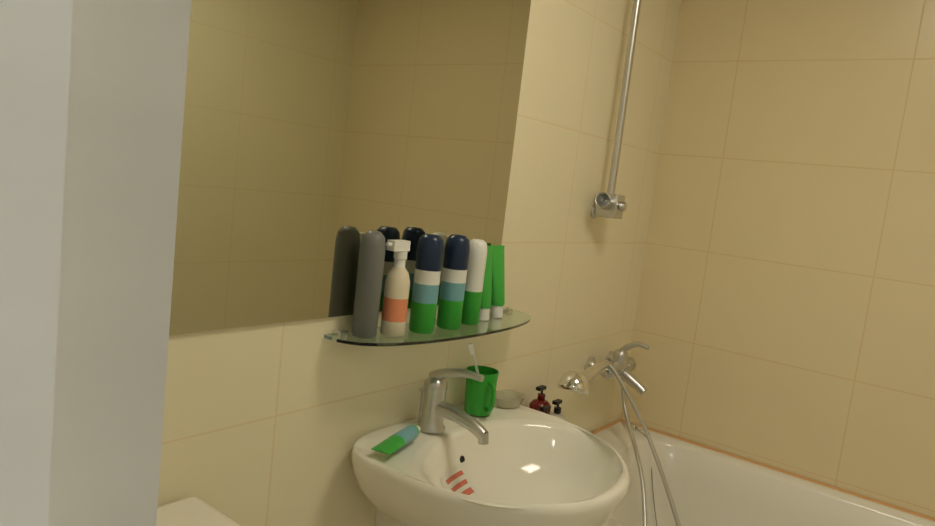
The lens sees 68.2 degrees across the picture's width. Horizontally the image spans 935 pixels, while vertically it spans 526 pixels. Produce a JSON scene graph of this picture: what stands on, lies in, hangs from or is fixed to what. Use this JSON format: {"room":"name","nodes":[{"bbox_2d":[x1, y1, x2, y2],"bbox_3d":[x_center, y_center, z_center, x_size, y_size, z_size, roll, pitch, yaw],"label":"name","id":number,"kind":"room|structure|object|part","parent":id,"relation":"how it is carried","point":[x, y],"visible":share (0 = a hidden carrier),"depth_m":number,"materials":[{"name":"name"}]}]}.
{"room":"bathroom","nodes":[
{"label":"bathroom","id":0,"kind":"room"},
{"bbox_2d":[158,0,680,525],"bbox_3d":[-0.058,-0.007,1.633,0.120,2.300,2.350,11,8,36],"label":"wall","id":1,"kind":"structure","parent":0,"point":[268,424],"depth_m":1.74,"materials":[{"name":"tile"}]},
{"bbox_2d":[169,0,530,334],"bbox_3d":[-0.198,-0.378,1.237,0.005,0.970,1.065,11,8,36],"label":"mirror","id":2,"kind":"object","parent":1,"relation":"attached to","point":[320,138],"visible":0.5,"depth_m":1.22,"materials":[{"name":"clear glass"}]},
{"bbox_2d":[324,307,530,345],"bbox_3d":[-0.025,0.139,1.500,0.135,0.025,0.630,11,8,36],"label":"glass shelf","id":3,"kind":"object","parent":1,"relation":"attached to","point":[511,318],"visible":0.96,"depth_m":1.40,"materials":[{"name":"clear glass"}]},
{"bbox_2d":[351,231,385,337],"bbox_3d":[-0.186,0.039,1.305,0.048,0.201,0.048,11,8,36],"label":"can","id":4,"kind":"object","parent":3,"relation":"on","point":[369,283],"visible":1,"depth_m":1.29,"materials":[{"name":"grey plastic"}]},
{"bbox_2d":[380,240,410,336],"bbox_3d":[-0.141,0.048,1.333,0.048,0.186,0.064,11,8,36],"label":"toiletries","id":5,"kind":"object","parent":3,"relation":"on","point":[395,302],"visible":1,"depth_m":1.32,"materials":[{"name":"beige plastic"}]},
{"bbox_2d":[453,235,469,329],"bbox_3d":[-0.030,0.039,1.467,0.053,0.200,0.053,10,8,30],"label":"can","id":6,"kind":"object","parent":3,"relation":"on","point":[462,263],"depth_m":1.45,"materials":[{"name":"green"}]},
{"bbox_2d":[461,239,486,324],"bbox_3d":[0.013,0.041,1.535,0.046,0.190,0.046,11,8,36],"label":"deodorant","id":7,"kind":"object","parent":3,"relation":"on","point":[474,282],"visible":0.9,"depth_m":1.52,"materials":[{"name":"green"}]},
{"bbox_2d":[479,245,504,320],"bbox_3d":[0.060,0.046,1.628,0.040,0.174,0.119,11,8,32],"label":"tubes","id":8,"kind":"object","parent":3,"relation":"on","point":[493,296],"visible":0.73,"depth_m":1.64,"materials":[{"name":"green plastic"}]},
{"bbox_2d":[351,368,629,525],"bbox_3d":[0.071,0.560,1.446,0.485,0.655,0.550,11,8,36],"label":"wall-mounted sink","id":9,"kind":"object","parent":1,"relation":"attached to","point":[458,465],"visible":0.98,"depth_m":1.47,"materials":[{"name":"white ceramic"}]},
{"bbox_2d":[371,425,419,453],"bbox_3d":[-0.134,0.349,1.368,0.042,0.032,0.155,9,7,22],"label":"toothpaste","id":10,"kind":"object","parent":9,"relation":"on","point":[403,437],"visible":0.96,"depth_m":1.35,"materials":[{"name":"green plastic"}]},
{"bbox_2d":[417,368,488,444],"bbox_3d":[-0.028,0.292,1.456,0.193,0.151,0.060,11,8,36],"label":"tap","id":11,"kind":"object","parent":9,"relation":"on","point":[435,408],"depth_m":1.47,"materials":[{"name":"grey metal"}]},
{"bbox_2d":[464,342,498,415],"bbox_3d":[0.043,0.272,1.622,0.100,0.166,0.078,11,8,36],"label":"cup","id":12,"kind":"object","parent":9,"relation":"on","point":[480,397],"visible":0.96,"depth_m":1.60,"materials":[{"name":"green plastic"}]},
{"bbox_2d":[495,390,524,407],"bbox_3d":[0.101,0.341,1.724,0.076,0.022,0.100,11,8,36],"label":"soap dish","id":13,"kind":"object","parent":9,"relation":"on","point":[509,399],"visible":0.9,"depth_m":1.74,"materials":[{"name":"white ceramic"}]},
{"bbox_2d":[591,0,641,218],"bbox_3d":[0.442,-0.499,1.982,0.099,0.755,0.111,11,8,36],"label":"shower rail","id":14,"kind":"object","parent":1,"relation":"attached to","point":[610,203],"visible":1,"depth_m":2.01,"materials":[{"name":"grey metal"}]},
{"bbox_2d":[557,341,680,525],"bbox_3d":[0.515,0.657,2.032,0.526,0.772,0.534,11,8,36],"label":"tub faucet","id":15,"kind":"object","parent":1,"relation":"attached to","point":[619,364],"visible":1,"depth_m":2.12,"materials":[{"name":"grey metal"}]},
{"bbox_2d":[620,0,934,517],"bbox_3d":[1.292,0.105,2.016,1.600,2.300,0.120,11,8,36],"label":"wall","id":16,"kind":"structure","parent":0,"point":[785,316],"depth_m":2.13,"materials":[{"name":"tile"}]},
{"bbox_3d":[0.336,1.403,0.173,2.920,0.060,4.275,11,8,36],"label":"floor","id":17,"kind":"structure","parent":0,"visible":0},
{"bbox_2d":[156,497,239,525],"bbox_3d":[-0.306,0.795,0.770,0.747,0.856,0.406,11,8,36],"label":"toilet","id":18,"kind":"object","parent":17,"relation":"on","point":[192,511],"visible":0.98,"depth_m":1.04,"materials":[{"name":"white ceramic"}]},
{"bbox_2d":[592,419,934,525],"bbox_3d":[0.905,0.969,1.731,1.594,0.572,0.835,11,8,36],"label":"bathtub","id":19,"kind":"object","parent":17,"relation":"on","point":[709,486],"visible":0.73,"depth_m":2.22,"materials":[{"name":"white ceramic"}]},
{"bbox_3d":[0.588,0.572,2.428,0.044,0.021,0.044,11,8,36],"label":"knob","id":20,"kind":"part","parent":19,"relation":"part of","materials":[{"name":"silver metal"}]},
{"bbox_3d":[0.610,0.811,2.242,0.322,0.432,0.270,11,8,36],"label":"chain","id":21,"kind":"part","parent":19,"relation":"part of","materials":[{"name":"silver metal"}]},
{"bbox_3d":[0.246,0.247,-0.262,2.920,2.300,0.325,11,8,36],"label":"wall","id":22,"kind":"structure","parent":0,"visible":0},
{"bbox_2d":[0,0,190,525],"bbox_3d":[0.079,0.290,-0.144,0.871,2.150,0.348,11,8,36],"label":"door frame","id":23,"kind":"structure","parent":22,"relation":"attached to","point":[92,97],"depth_m":0.17,"materials":[{"name":"paint"}]}
]}

